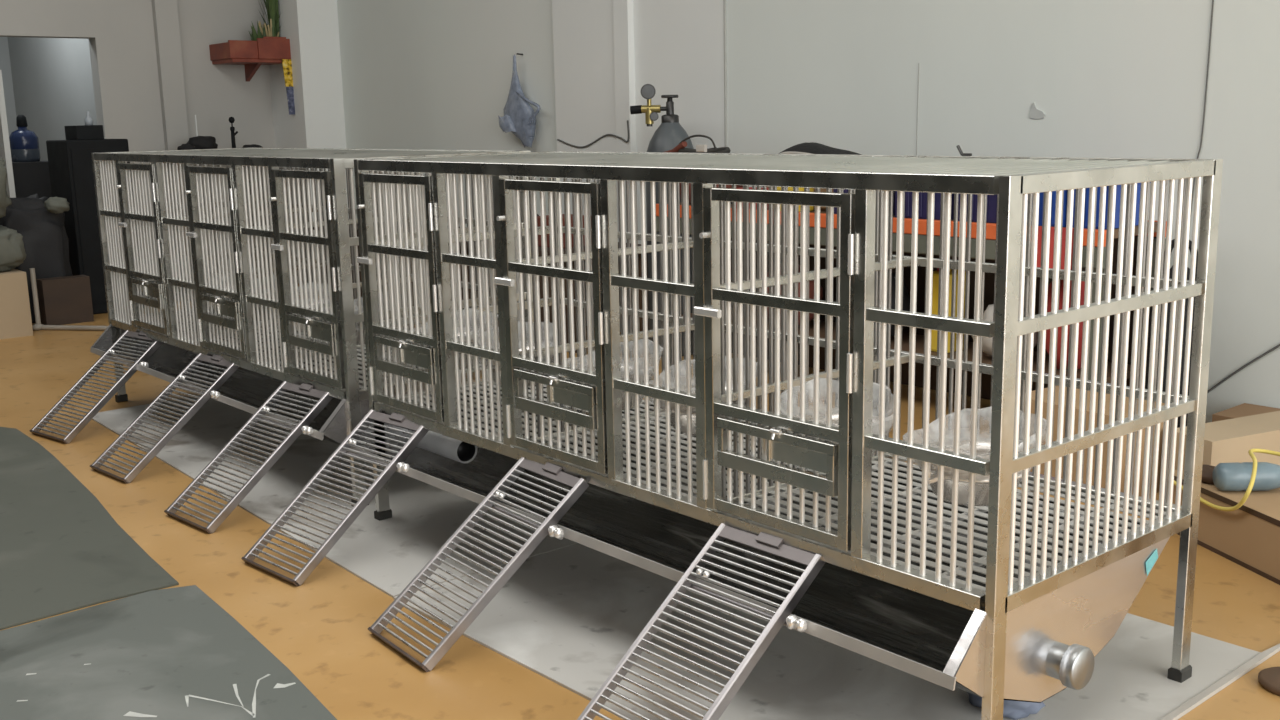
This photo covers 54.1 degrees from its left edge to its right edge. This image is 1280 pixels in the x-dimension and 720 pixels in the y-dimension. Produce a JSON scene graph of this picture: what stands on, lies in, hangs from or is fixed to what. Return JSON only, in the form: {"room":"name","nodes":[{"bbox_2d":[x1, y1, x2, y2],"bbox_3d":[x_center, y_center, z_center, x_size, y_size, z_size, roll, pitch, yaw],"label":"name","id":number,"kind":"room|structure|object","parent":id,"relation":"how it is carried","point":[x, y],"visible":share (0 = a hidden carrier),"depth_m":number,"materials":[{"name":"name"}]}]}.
{"room":"metal fabrication workshop","nodes":[
{"label":"metal fabrication workshop","id":0,"kind":"room"},
{"bbox_2d":[0,37,17,135],"bbox_3d":[-6.363,-1.972,7.617,6.850,3.200,0.100,-10,14,-39],"label":"wall","id":1,"kind":"structure","parent":0,"point":[5,66],"depth_m":9.09,"materials":[{"name":"paint"}]},
{"bbox_2d":[7,37,96,160],"bbox_3d":[-4.551,-1.993,7.529,2.100,3.200,2.380,-10,14,-39],"label":"doorway","id":2,"kind":"structure","parent":0,"point":[52,79],"depth_m":8.43,"materials":[{"name":"paint"}]},
{"bbox_2d":[0,70,15,197],"bbox_3d":[-3.765,-0.999,7.284,0.064,1.310,0.730,-10,14,-39],"label":"door","id":3,"kind":"structure","parent":2,"relation":"in","point":[5,152],"depth_m":6.98,"materials":[{"name":"wood"}]},
{"bbox_2d":[0,0,274,283],"bbox_3d":[-4.747,-1.643,5.752,6.850,3.200,0.120,-10,14,-39],"label":"wall","id":4,"kind":"structure","parent":0,"point":[120,34],"depth_m":7.33,"materials":[{"name":"white paint"}]},
{"bbox_2d":[151,0,188,250],"bbox_3d":[-2.760,-1.986,7.300,0.130,3.200,0.050,-10,14,-39],"label":"trim","id":5,"kind":"structure","parent":4,"relation":"attached to","point":[165,12],"depth_m":7.34,"materials":[{"name":"white paint"}]},
{"bbox_2d":[195,115,197,136],"bbox_3d":[-2.651,-0.953,7.606,0.007,1.050,0.006,-10,14,-39],"label":"trim","id":6,"kind":"structure","parent":4,"relation":"attached to","point":[195,115],"depth_m":7.52,"materials":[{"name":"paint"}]},
{"bbox_2d":[209,36,290,81],"bbox_3d":[-2.300,-1.811,7.555,0.466,0.250,0.312,-10,14,-39],"label":"shelf","id":7,"kind":"object","parent":4,"relation":"attached to","point":[266,50],"visible":0.77,"depth_m":7.42,"materials":[{"name":"red paint"}]},
{"bbox_2d":[249,0,280,40],"bbox_3d":[-2.233,-2.115,7.527,0.198,0.610,0.224,3,12,18],"label":"plant","id":8,"kind":"object","parent":7,"relation":"on","point":[272,30],"visible":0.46,"depth_m":7.53,"materials":[{"name":"green plant"}]},
{"bbox_2d":[282,59,294,114],"bbox_3d":[-2.110,-1.641,7.540,0.068,0.325,0.004,-10,14,-39],"label":"streamer","id":9,"kind":"object","parent":7,"relation":"hanging from","point":[287,63],"visible":1,"depth_m":7.54,"materials":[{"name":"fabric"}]},
{"bbox_2d":[0,283,1279,719],"bbox_3d":[-1.955,0.515,2.998,7.000,0.100,13.400,-10,14,-39],"label":"floor","id":10,"kind":"structure","parent":0,"point":[317,628],"depth_m":2.63,"materials":[{"name":"orange paint"}]},
{"bbox_2d":[0,269,32,338],"bbox_3d":[-3.284,-0.264,6.075,0.500,0.310,0.420,-10,14,-39],"label":"carton","id":11,"kind":"object","parent":10,"relation":"on","point":[15,313],"visible":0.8,"depth_m":6.04,"materials":[{"name":"cardboard"}]},
{"bbox_2d":[0,225,25,271],"bbox_3d":[-3.184,-0.538,6.071,0.360,0.220,0.290,-10,14,-39],"label":"sack","id":12,"kind":"object","parent":11,"relation":"on","point":[12,250],"visible":1,"depth_m":6.05,"materials":[{"name":"grey fabric"}]},
{"bbox_2d":[0,157,11,217],"bbox_3d":[-3.219,-0.832,6.017,0.340,0.363,0.264,-10,14,-39],"label":"sack","id":13,"kind":"object","parent":12,"relation":"on","point":[5,201],"visible":1,"depth_m":6.03,"materials":[{"name":"grey fabric"}]},
{"bbox_2d":[12,161,51,197],"bbox_3d":[-3.655,-0.794,7.569,0.300,0.795,0.320,-10,14,-39],"label":"stand","id":14,"kind":"object","parent":10,"relation":"on","point":[30,178],"visible":0.15,"depth_m":7.38,"materials":[{"name":"black"}]},
{"bbox_2d":[9,115,40,161],"bbox_3d":[-3.669,-1.320,7.464,0.160,0.276,0.160,-10,14,-39],"label":"water bottle","id":15,"kind":"object","parent":14,"relation":"on","point":[24,143],"visible":0.98,"depth_m":7.42,"materials":[{"name":"blue plastic"}]},
{"bbox_2d":[0,193,72,322],"bbox_3d":[-3.217,-0.537,6.577,0.384,0.651,0.407,-10,14,-39],"label":"heap","id":16,"kind":"object","parent":10,"relation":"on","point":[45,239],"visible":0.41,"depth_m":6.45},
{"bbox_2d":[44,197,69,213],"bbox_3d":[-2.983,-0.794,6.421,0.123,0.086,0.101,-10,14,-39],"label":"pouch","id":17,"kind":"object","parent":16,"relation":"on","point":[55,205],"visible":1,"depth_m":6.39,"materials":[{"name":"beige fabric"}]},
{"bbox_2d":[36,275,93,324],"bbox_3d":[-2.959,-0.307,6.456,0.230,0.235,0.100,-10,14,-39],"label":"carton","id":18,"kind":"object","parent":10,"relation":"on","point":[64,300],"visible":0.86,"depth_m":6.41,"materials":[{"name":"brown cardboard"}]},
{"bbox_2d":[29,268,107,330],"bbox_3d":[-2.826,-0.299,6.204,0.440,0.310,0.060,1,11,10],"label":"stand","id":19,"kind":"object","parent":10,"relation":"on","point":[37,326],"visible":0.92,"depth_m":6.23,"materials":[{"name":"grey metal"}]},
{"bbox_2d":[0,427,178,629],"bbox_3d":[-3.919,0.446,3.287,3.998,0.004,4.600,-10,14,-39],"label":"floor mat","id":20,"kind":"object","parent":10,"relation":"on","point":[62,551],"visible":1,"depth_m":3.00,"materials":[{"name":"grey rubber"}]},
{"bbox_2d":[46,139,142,314],"bbox_3d":[-2.976,-0.736,6.855,0.320,0.925,0.366,-10,14,-39],"label":"base cabinet","id":21,"kind":"object","parent":10,"relation":"on","point":[69,161],"visible":0.48,"depth_m":6.66,"materials":[{"name":"plastic"}]},
{"bbox_2d":[64,125,103,139],"bbox_3d":[-2.986,-1.222,6.738,0.140,0.075,0.200,-10,14,-39],"label":"box","id":22,"kind":"object","parent":21,"relation":"on","point":[80,132],"visible":0.99,"depth_m":6.67,"materials":[{"name":"plastic"}]},
{"bbox_2d":[84,111,92,124],"bbox_3d":[-2.965,-1.302,6.742,0.043,0.078,0.044,-10,14,-39],"label":"bottle","id":23,"kind":"object","parent":22,"relation":"on","point":[88,120],"visible":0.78,"depth_m":6.73,"materials":[{"name":"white plastic"}]},
{"bbox_2d":[0,585,336,719],"bbox_3d":[-1.852,0.884,0.816,3.885,0.004,1.900,-10,14,-39],"label":"floor mat","id":24,"kind":"object","parent":10,"relation":"on","point":[176,653],"visible":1,"depth_m":2.32,"materials":[{"name":"grey rubber"}]},
{"bbox_2d":[178,163,265,280],"bbox_3d":[-2.473,-0.812,7.442,0.660,0.830,0.420,-10,14,-39],"label":"side table","id":25,"kind":"object","parent":10,"relation":"on","point":[178,163],"visible":0.02,"depth_m":7.12,"materials":[{"name":"brown wood"}]},
{"bbox_2d":[177,136,217,149],"bbox_3d":[-2.567,-1.250,7.271,0.232,0.097,0.142,-10,14,-39],"label":"hat","id":26,"kind":"object","parent":25,"relation":"on","point":[199,142],"visible":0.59,"depth_m":7.23,"materials":[{"name":"black fabric"}]},
{"bbox_2d":[229,117,237,147],"bbox_3d":[-2.396,-1.329,7.378,0.080,0.203,0.080,-10,14,-39],"label":"desk microphone","id":27,"kind":"object","parent":25,"relation":"on","point":[231,119],"visible":0.77,"depth_m":7.37,"materials":[{"name":"black plastic"}]},
{"bbox_2d":[242,144,262,147],"bbox_3d":[-2.308,-1.264,7.465,0.131,0.040,0.103,-10,14,-39],"label":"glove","id":28,"kind":"object","parent":25,"relation":"on","point":[252,145],"visible":0.52,"depth_m":7.43,"materials":[{"name":"fabric"}]},
{"bbox_2d":[241,410,428,586],"bbox_3d":[-0.689,0.309,2.888,0.282,0.309,0.382,9,15,44],"label":"ramp","id":29,"kind":"object","parent":10,"relation":"on","point":[395,419],"visible":1,"depth_m":2.89,"materials":[{"name":"metal"}]},
{"bbox_2d":[92,395,578,597],"bbox_3d":[-0.879,0.279,3.819,1.007,0.005,2.305,-10,14,-39],"label":"floor mat","id":30,"kind":"object","parent":10,"relation":"on","point":[387,554],"visible":0.21,"depth_m":3.30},
{"bbox_2d":[90,147,533,505],"bbox_3d":[-1.128,-0.206,3.996,0.681,0.900,1.839,-11,14,-40],"label":"cage","id":31,"kind":"object","parent":30,"relation":"on","point":[267,353],"visible":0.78,"depth_m":3.67,"materials":[{"name":"metal"}]},
{"bbox_2d":[29,330,162,443],"bbox_3d":[-1.791,0.084,4.165,0.282,0.309,0.382,8,14,39],"label":"ramp","id":32,"kind":"object","parent":31,"relation":"attached to","point":[114,389],"visible":0.94,"depth_m":4.16,"materials":[{"name":"metal"}]},
{"bbox_2d":[123,255,186,291],"bbox_3d":[-1.726,-0.307,4.493,0.200,0.124,0.220,3,12,20],"label":"bowl","id":33,"kind":"object","parent":31,"relation":"attached to","point":[176,255],"visible":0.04,"depth_m":4.53,"materials":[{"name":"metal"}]},
{"bbox_2d":[90,353,238,483],"bbox_3d":[-1.393,0.166,3.700,0.282,0.309,0.382,9,15,43],"label":"ramp","id":34,"kind":"object","parent":31,"relation":"attached to","point":[211,392],"visible":1,"depth_m":3.70,"materials":[{"name":"metal"}]},
{"bbox_2d":[156,261,214,300],"bbox_3d":[-1.541,-0.270,4.280,0.200,0.124,0.219,-2,11,-2],"label":"bowl","id":35,"kind":"object","parent":31,"relation":"attached to","point":[213,261],"visible":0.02,"depth_m":4.24,"materials":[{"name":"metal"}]},
{"bbox_2d":[189,268,256,310],"bbox_3d":[-1.335,-0.228,4.044,0.215,0.124,0.204,1,11,10],"label":"bowl","id":36,"kind":"object","parent":31,"relation":"attached to","point":[252,268],"visible":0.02,"depth_m":4.01,"materials":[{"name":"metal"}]},
{"bbox_2d":[164,381,332,533],"bbox_3d":[-1.004,0.245,3.252,0.282,0.309,0.382,9,15,44],"label":"ramp","id":37,"kind":"object","parent":31,"relation":"attached to","point":[302,427],"visible":1,"depth_m":3.25,"materials":[{"name":"metal"}]},
{"bbox_2d":[223,275,297,320],"bbox_3d":[-1.151,-0.191,3.830,0.200,0.124,0.219,3,12,20],"label":"bowl","id":38,"kind":"object","parent":31,"relation":"attached to","point":[273,275],"visible":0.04,"depth_m":3.80,"materials":[{"name":"metal"}]},
{"bbox_2d":[268,282,329,332],"bbox_3d":[-0.947,-0.149,3.595,0.200,0.124,0.219,-2,11,-2],"label":"bowl","id":39,"kind":"object","parent":31,"relation":"attached to","point":[312,282],"visible":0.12,"depth_m":3.60,"materials":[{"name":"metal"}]},
{"bbox_2d":[126,148,499,157],"bbox_3d":[-1.119,-0.642,3.948,0.580,0.022,1.750,-11,14,-40],"label":"cage roof","id":40,"kind":"structure","parent":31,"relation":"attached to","point":[225,152],"depth_m":3.86,"materials":[{"name":"metal"}]},
{"bbox_2d":[314,293,389,344],"bbox_3d":[-0.761,-0.111,3.381,0.215,0.124,0.204,1,11,11],"label":"bowl","id":41,"kind":"object","parent":31,"relation":"attached to","point":[357,328],"visible":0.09,"depth_m":3.32,"materials":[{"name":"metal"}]},
{"bbox_2d":[368,457,588,671],"bbox_3d":[-0.306,0.388,2.442,0.382,0.309,0.282,-9,14,-36],"label":"ramp","id":42,"kind":"object","parent":10,"relation":"on","point":[550,471],"visible":1,"depth_m":2.44,"materials":[{"name":"metal"}]},
{"bbox_2d":[313,223,648,352],"bbox_3d":[-0.876,-0.418,6.292,0.440,0.430,2.420,-10,14,-39],"label":"workbench","id":43,"kind":"object","parent":10,"relation":"on","point":[539,248],"visible":0.02,"depth_m":5.49,"materials":[{"name":"brown wood"}]},
{"bbox_2d":[537,214,591,248],"bbox_3d":[-0.341,-0.572,5.554,0.200,0.129,0.220,-10,14,-39],"label":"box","id":44,"kind":"object","parent":43,"relation":"on","point":[547,216],"visible":0.06,"depth_m":5.48,"materials":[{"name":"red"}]},
{"bbox_2d":[630,84,693,355],"bbox_3d":[0.117,-0.582,5.229,0.223,1.116,0.241,-10,14,-39],"label":"gas cylinder","id":45,"kind":"object","parent":10,"relation":"on","point":[670,133],"visible":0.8,"depth_m":5.13,"materials":[{"name":"grey paint"}]},
{"bbox_2d":[577,523,825,719],"bbox_3d":[0.093,0.469,1.982,0.382,0.309,0.282,-11,14,-40],"label":"ramp","id":46,"kind":"object","parent":10,"relation":"on","point":[764,542],"visible":1,"depth_m":2.01,"materials":[{"name":"metal"}]},
{"bbox_2d":[393,544,1279,719],"bbox_3d":[0.363,0.509,2.494,1.155,0.008,1.364,-10,14,-39],"label":"floor mat","id":47,"kind":"object","parent":10,"relation":"on","point":[569,615],"depth_m":2.29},
{"bbox_2d":[349,151,1222,719],"bbox_3d":[0.117,0.047,2.561,0.681,0.900,1.849,-10,14,-39],"label":"cage","id":48,"kind":"object","parent":47,"relation":"on","point":[1015,597],"visible":0.98,"depth_m":2.12,"materials":[{"name":"metal"}]},
{"bbox_2d":[409,309,497,369],"bbox_3d":[-0.456,-0.045,3.010,0.222,0.124,0.213,-10,14,-39],"label":"plastic bag","id":49,"kind":"object","parent":48,"relation":"attached to","point":[470,310],"visible":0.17,"depth_m":3.04,"materials":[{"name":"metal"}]},
{"bbox_2d":[426,331,486,369],"bbox_3d":[-0.447,-0.020,3.021,0.184,0.069,0.184,-10,14,-39],"label":"bowl","id":50,"kind":"object","parent":49,"relation":"on","point":[458,332],"depth_m":2.98,"materials":[{"name":"plastic"}]},
{"bbox_2d":[473,321,561,385],"bbox_3d":[-0.277,-0.010,2.808,0.231,0.124,0.204,-10,14,-39],"label":"plastic bag","id":51,"kind":"object","parent":48,"relation":"attached to","point":[550,324],"visible":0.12,"depth_m":2.79,"materials":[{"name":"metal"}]},
{"bbox_2d":[480,345,553,385],"bbox_3d":[-0.270,0.016,2.816,0.184,0.069,0.184,-10,14,-39],"label":"bowl","id":52,"kind":"object","parent":51,"relation":"on","point":[527,346],"depth_m":2.77,"materials":[{"name":"plastic"}]},
{"bbox_2d":[562,339,663,409],"bbox_3d":[-0.057,0.032,2.569,0.214,0.124,0.206,0,11,8],"label":"plastic bag","id":53,"kind":"object","parent":48,"relation":"attached to","point":[640,343],"visible":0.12,"depth_m":2.59,"materials":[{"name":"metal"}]},
{"bbox_2d":[576,364,653,409],"bbox_3d":[-0.058,0.059,2.572,0.184,0.069,0.184,-10,14,-39],"label":"bowl","id":54,"kind":"object","parent":53,"relation":"on","point":[631,367],"depth_m":2.55,"materials":[{"name":"plastic"}]},
{"bbox_2d":[649,356,756,434],"bbox_3d":[0.111,0.070,2.355,0.222,0.124,0.213,-10,14,-39],"label":"plastic bag","id":55,"kind":"object","parent":48,"relation":"in","point":[683,408],"visible":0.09,"depth_m":2.33,"materials":[{"name":"plastic"}]},
{"bbox_2d":[660,383,744,434],"bbox_3d":[0.120,0.096,2.367,0.184,0.069,0.184,-10,14,-39],"label":"bowl","id":56,"kind":"object","parent":55,"relation":"on","point":[683,408],"depth_m":2.32,"materials":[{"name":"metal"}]},
{"bbox_2d":[386,152,1169,174],"bbox_3d":[0.129,-0.389,2.510,0.580,0.022,1.750,-10,14,-39],"label":"panel","id":57,"kind":"object","parent":48,"relation":"attached to","point":[524,163],"depth_m":2.33,"materials":[{"name":"metal"}]},
{"bbox_2d":[780,378,899,457],"bbox_3d":[0.332,0.111,2.119,0.200,0.124,0.219,-2,11,-2],"label":"plastic bag","id":58,"kind":"object","parent":48,"relation":"in","point":[809,384],"visible":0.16,"depth_m":2.18,"materials":[{"name":"plastic"}]},
{"bbox_2d":[793,409,891,457],"bbox_3d":[0.332,0.139,2.122,0.184,0.069,0.184,-10,14,-39],"label":"bowl","id":59,"kind":"object","parent":58,"relation":"on","point":[822,413],"depth_m":2.16,"materials":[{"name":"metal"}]},
{"bbox_2d":[956,145,971,155],"bbox_3d":[0.614,-0.397,2.378,0.009,0.021,0.037,-8,13,-31],"label":"scrap","id":60,"kind":"object","parent":48,"relation":"on","point":[957,146],"visible":1,"depth_m":2.38,"materials":[{"name":"metal"}]},
{"bbox_2d":[903,406,1045,505],"bbox_3d":[0.511,0.147,1.914,0.215,0.124,0.204,1,11,10],"label":"plastic bag","id":61,"kind":"object","parent":48,"relation":"in","point":[983,444],"visible":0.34,"depth_m":1.88,"materials":[{"name":"plastic"}]},
{"bbox_2d":[967,692,1045,719],"bbox_3d":[0.605,0.549,2.094,0.110,0.060,0.135,-10,14,-39],"label":"cloth","id":62,"kind":"object","parent":47,"relation":"on","point":[1015,710],"visible":0.25,"depth_m":2.05,"materials":[{"name":"blue fabric"}]},
{"bbox_2d":[656,202,1166,399],"bbox_3d":[0.811,-0.187,4.338,0.380,0.652,1.880,-10,14,-39],"label":"storage rack","id":63,"kind":"object","parent":10,"relation":"on","point":[990,248],"visible":0.13,"depth_m":4.18,"materials":[{"name":"grey metal"}]},
{"bbox_2d":[665,135,742,203],"bbox_3d":[0.245,-0.740,4.848,0.247,0.263,0.359,-10,14,-39],"label":"cloth bundle","id":64,"kind":"object","parent":63,"relation":"on","point":[717,185],"depth_m":4.75,"materials":[{"name":"fabric"}]},
{"bbox_2d":[736,187,768,209],"bbox_3d":[0.418,-0.581,4.508,0.090,0.073,0.150,-10,14,-39],"label":"box","id":65,"kind":"object","parent":63,"relation":"on","point":[749,187],"visible":0.21,"depth_m":4.47,"materials":[{"name":"red cardboard"}]},
{"bbox_2d":[761,264,822,326],"bbox_3d":[0.549,-0.246,4.638,0.188,0.244,0.269,-10,14,-39],"label":"bundle","id":66,"kind":"object","parent":63,"relation":"on","point":[811,283],"visible":0.09,"depth_m":4.56,"materials":[{"name":"red fabric"}]},
{"bbox_2d":[777,187,813,211],"bbox_3d":[0.529,-0.564,4.380,0.090,0.083,0.130,-10,14,-39],"label":"box","id":67,"kind":"object","parent":63,"relation":"on","point":[778,188],"visible":0.11,"depth_m":4.34,"materials":[{"name":"yellow cardboard"}]},
{"bbox_2d":[766,186,832,210],"bbox_3d":[0.647,-0.603,4.482,0.210,0.117,0.340,-10,14,-39],"label":"carton","id":68,"kind":"object","parent":63,"relation":"on","point":[823,208],"visible":0.04,"depth_m":4.35,"materials":[{"name":"cardboard"}]},
{"bbox_2d":[779,142,861,154],"bbox_3d":[0.673,-0.703,4.381,0.230,0.114,0.500,-10,14,-39],"label":"bag","id":69,"kind":"object","parent":68,"relation":"on","point":[812,147],"visible":0.18,"depth_m":4.38,"materials":[{"name":"fabric"}]},
{"bbox_2d":[833,189,895,214],"bbox_3d":[0.809,-0.553,4.212,0.252,0.115,0.222,-10,14,-39],"label":"plastic crate","id":70,"kind":"object","parent":63,"relation":"on","point":[834,190],"visible":0.02,"depth_m":4.16,"materials":[{"name":"blue plastic"}]},
{"bbox_2d":[891,273,909,335],"bbox_3d":[0.812,-0.192,4.332,0.191,0.243,0.274,-10,14,-39],"label":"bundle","id":71,"kind":"object","parent":63,"relation":"on","point":[906,300],"visible":0.1,"depth_m":4.24,"materials":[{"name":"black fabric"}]},
{"bbox_2d":[681,308,1139,382],"bbox_3d":[0.836,-0.067,4.381,0.300,0.020,1.800,-10,14,-39],"label":"shelf","id":72,"kind":"object","parent":63,"relation":"attached to","point":[919,348],"depth_m":4.20,"materials":[{"name":"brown metal"}]},
{"bbox_2d":[667,202,1156,237],"bbox_3d":[0.804,-0.492,4.278,0.320,0.025,1.880,-10,14,-39],"label":"shelf","id":73,"kind":"object","parent":63,"relation":"attached to","point":[1116,230],"depth_m":3.65,"materials":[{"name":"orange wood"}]},
{"bbox_2d":[895,191,953,219],"bbox_3d":[0.975,-0.527,4.019,0.252,0.130,0.212,-10,14,-39],"label":"plastic crate","id":74,"kind":"object","parent":63,"relation":"on","point":[922,211],"visible":0.21,"depth_m":3.94,"materials":[{"name":"blue plastic"}]},
{"bbox_2d":[931,268,965,352],"bbox_3d":[1.006,-0.178,4.106,0.120,0.296,0.103,-10,14,-39],"label":"jerrycan","id":75,"kind":"object","parent":63,"relation":"on","point":[935,288],"visible":0.13,"depth_m":4.07,"materials":[{"name":"yellow plastic"}]},
{"bbox_2d":[958,194,996,222],"bbox_3d":[1.131,-0.492,3.840,0.252,0.125,0.212,-10,14,-39],"label":"plastic crate","id":76,"kind":"object","parent":63,"relation":"on","point":[991,217],"visible":0.07,"depth_m":3.77,"materials":[{"name":"blue plastic"}]},
{"bbox_2d":[972,304,1037,355],"bbox_3d":[1.150,-0.088,3.921,0.165,0.181,0.215,-10,14,-39],"label":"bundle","id":77,"kind":"object","parent":63,"relation":"on","point":[988,313],"visible":0.13,"depth_m":3.89,"materials":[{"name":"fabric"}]},
{"bbox_2d":[1027,190,1067,226],"bbox_3d":[1.251,-0.477,3.683,0.232,0.150,0.137,-10,14,-39],"label":"plastic crate","id":78,"kind":"object","parent":63,"relation":"on","point":[1053,202],"visible":0.12,"depth_m":3.59,"materials":[{"name":"blue plastic"}]},
{"bbox_2d":[1037,227,1073,269],"bbox_3d":[1.169,-0.307,3.555,0.018,0.137,0.135,-10,14,-39],"label":"rag","id":79,"kind":"object","parent":63,"relation":"hanging from","point":[1052,229],"visible":0.21,"depth_m":3.55,"materials":[{"name":"fabric"}]},
{"bbox_2d":[1045,279,1084,369],"bbox_3d":[1.289,-0.120,3.749,0.163,0.305,0.178,-10,14,-39],"label":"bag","id":80,"kind":"object","parent":63,"relation":"on","point":[1049,298],"visible":0.09,"depth_m":3.70,"materials":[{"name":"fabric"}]},
{"bbox_2d":[1072,182,1150,228],"bbox_3d":[1.340,-0.452,3.582,0.232,0.135,0.132,-10,14,-39],"label":"plastic crate","id":81,"kind":"object","parent":63,"relation":"on","point":[1118,187],"visible":0.09,"depth_m":3.51,"materials":[{"name":"blue plastic"}]},
{"bbox_2d":[1018,386,1164,495],"bbox_3d":[1.203,0.216,3.345,0.240,0.225,0.340,-9,13,-34],"label":"carton","id":82,"kind":"object","parent":10,"relation":"on","point":[1045,394],"visible":0.02,"depth_m":3.24,"materials":[{"name":"cardboard"}]},
{"bbox_2d":[1145,239,1197,427],"bbox_3d":[1.521,-0.036,3.564,0.182,0.622,0.176,-10,14,-39],"label":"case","id":83,"kind":"object","parent":10,"relation":"on","point":[1173,240],"visible":0.1,"depth_m":3.50,"materials":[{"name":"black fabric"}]},
{"bbox_2d":[1167,469,1279,584],"bbox_3d":[1.432,0.411,2.552,0.172,0.135,0.950,-4,11,-12],"label":"carton","id":84,"kind":"object","parent":10,"relation":"on","point":[1248,536],"visible":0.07,"depth_m":2.73,"materials":[{"name":"cardboard"}]},
{"bbox_2d":[1168,449,1279,510],"bbox_3d":[1.376,0.263,2.817,0.234,0.116,0.301,-3,11,-12],"label":"hose","id":85,"kind":"object","parent":84,"relation":"on","point":[1254,469],"visible":0.86,"depth_m":2.74,"materials":[{"name":"yellow rubber"}]},
{"bbox_2d":[1213,462,1279,490],"bbox_3d":[1.376,0.261,2.805,0.169,0.064,0.064,-1,11,2],"label":"plastic bottle","id":86,"kind":"object","parent":84,"relation":"on","point":[1235,476],"visible":0.97,"depth_m":2.78,"materials":[{"name":"blue plastic"}]},
{"bbox_2d":[1201,464,1214,483],"bbox_3d":[1.308,0.260,2.889,0.075,0.036,0.105,-10,14,-39],"label":"cap","id":87,"kind":"object","parent":86,"relation":"attached to","point":[1207,470],"visible":0.42,"depth_m":2.86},
{"bbox_2d":[1169,411,1279,469],"bbox_3d":[1.566,0.254,3.240,0.420,0.175,0.140,-6,12,-24],"label":"carton","id":88,"kind":"object","parent":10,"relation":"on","point":[1229,440],"visible":0.3,"depth_m":3.16,"materials":[{"name":"cardboard"}]},
{"bbox_2d":[1212,403,1279,421],"bbox_3d":[1.926,0.248,3.365,0.200,0.125,0.700,-10,14,-39],"label":"carton","id":89,"kind":"object","parent":10,"relation":"on","point":[1245,409],"visible":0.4,"depth_m":3.58,"materials":[{"name":"cardboard"}]},
{"bbox_2d":[1258,667,1279,695],"bbox_3d":[1.123,0.556,2.156,0.110,0.015,0.110,-10,14,-39],"label":"round lid","id":90,"kind":"object","parent":10,"relation":"on","point":[1269,678],"visible":1,"depth_m":2.16,"materials":[{"name":"brown wood"}]},
{"bbox_2d":[337,0,1279,422],"bbox_3d":[0.615,-1.582,4.857,0.150,3.200,13.400,-10,14,-39],"label":"wall","id":91,"kind":"structure","parent":0,"point":[1108,78],"depth_m":4.28,"materials":[{"name":"paint"}]},
{"bbox_2d":[265,0,348,282],"bbox_3d":[-2.060,-2.066,7.633,0.260,3.200,0.440,-10,14,-39],"label":"column","id":92,"kind":"structure","parent":91,"relation":"attached to","point":[311,27],"depth_m":7.54,"materials":[{"name":"paint"}]},
{"bbox_2d":[552,0,620,331],"bbox_3d":[-0.253,-1.732,5.723,0.030,3.200,0.465,-10,14,-39],"label":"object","id":93,"kind":"structure","parent":91,"relation":"attached to","point":[583,35],"depth_m":5.80,"materials":[{"name":"paint"}]},
{"bbox_2d":[557,120,628,147],"bbox_3d":[-0.219,-1.042,5.799,0.018,0.124,0.549,-10,14,-38],"label":"cable","id":94,"kind":"object","parent":91,"relation":"attached to","point":[624,140],"visible":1,"depth_m":5.75,"materials":[{"name":"black rubber"}]},
{"bbox_2d":[613,0,637,332],"bbox_3d":[-0.074,-1.694,5.507,0.042,3.200,0.100,-10,14,-39],"label":"trim","id":95,"kind":"structure","parent":91,"relation":"attached to","point":[623,17],"depth_m":5.57,"materials":[{"name":"paint"}]},
{"bbox_2d":[633,0,724,244],"bbox_3d":[0.156,-1.652,5.267,0.008,3.200,0.570,-10,14,-39],"label":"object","id":96,"kind":"structure","parent":91,"relation":"attached to","point":[679,44],"depth_m":5.32,"materials":[{"name":"paint"}]},
{"bbox_2d":[723,0,726,146],"bbox_3d":[0.341,-1.614,5.052,0.010,3.200,0.006,-10,14,-39],"label":"trim","id":97,"kind":"structure","parent":91,"relation":"attached to","point":[724,1],"depth_m":5.14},
{"bbox_2d":[916,63,918,154],"bbox_3d":[0.989,-0.726,4.477,0.004,0.650,0.008,-10,14,-39],"label":"trim","id":98,"kind":"structure","parent":91,"relation":"attached to","point":[918,63],"depth_m":4.44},
{"bbox_2d":[1029,103,1044,118],"bbox_3d":[1.296,-0.813,4.088,0.004,0.054,0.058,-10,14,-39],"label":"paint patch","id":99,"kind":"object","parent":91,"relation":"attached to","point":[1035,113],"depth_m":4.09,"materials":[{"name":"white paint"}]},
{"bbox_2d":[1190,0,1213,218],"bbox_3d":[1.643,-0.959,3.638,0.005,1.400,0.050,-10,14,-39],"label":"cable","id":100,"kind":"object","parent":91,"relation":"attached to","point":[1212,0],"visible":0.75,"depth_m":3.66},
{"bbox_2d":[1207,344,1279,393],"bbox_3d":[1.800,0.007,3.660,0.007,0.295,0.354,-10,14,-39],"label":"cable","id":101,"kind":"object","parent":91,"relation":"attached to","point":[1277,346],"visible":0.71,"depth_m":3.69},
{"bbox_3d":[-0.592,-1.506,6.174,0.035,0.010,0.008,-10,14,-39],"label":"nail","id":102,"kind":"object","parent":91,"relation":"attached to","visible":0},
{"bbox_2d":[498,54,540,147],"bbox_3d":[-0.589,-1.268,6.151,0.096,0.456,0.320,-10,14,-39],"label":"plastic bag","id":103,"kind":"object","parent":102,"relation":"hanging from","point":[519,118],"visible":1,"depth_m":6.16,"materials":[{"name":"blue plastic"}]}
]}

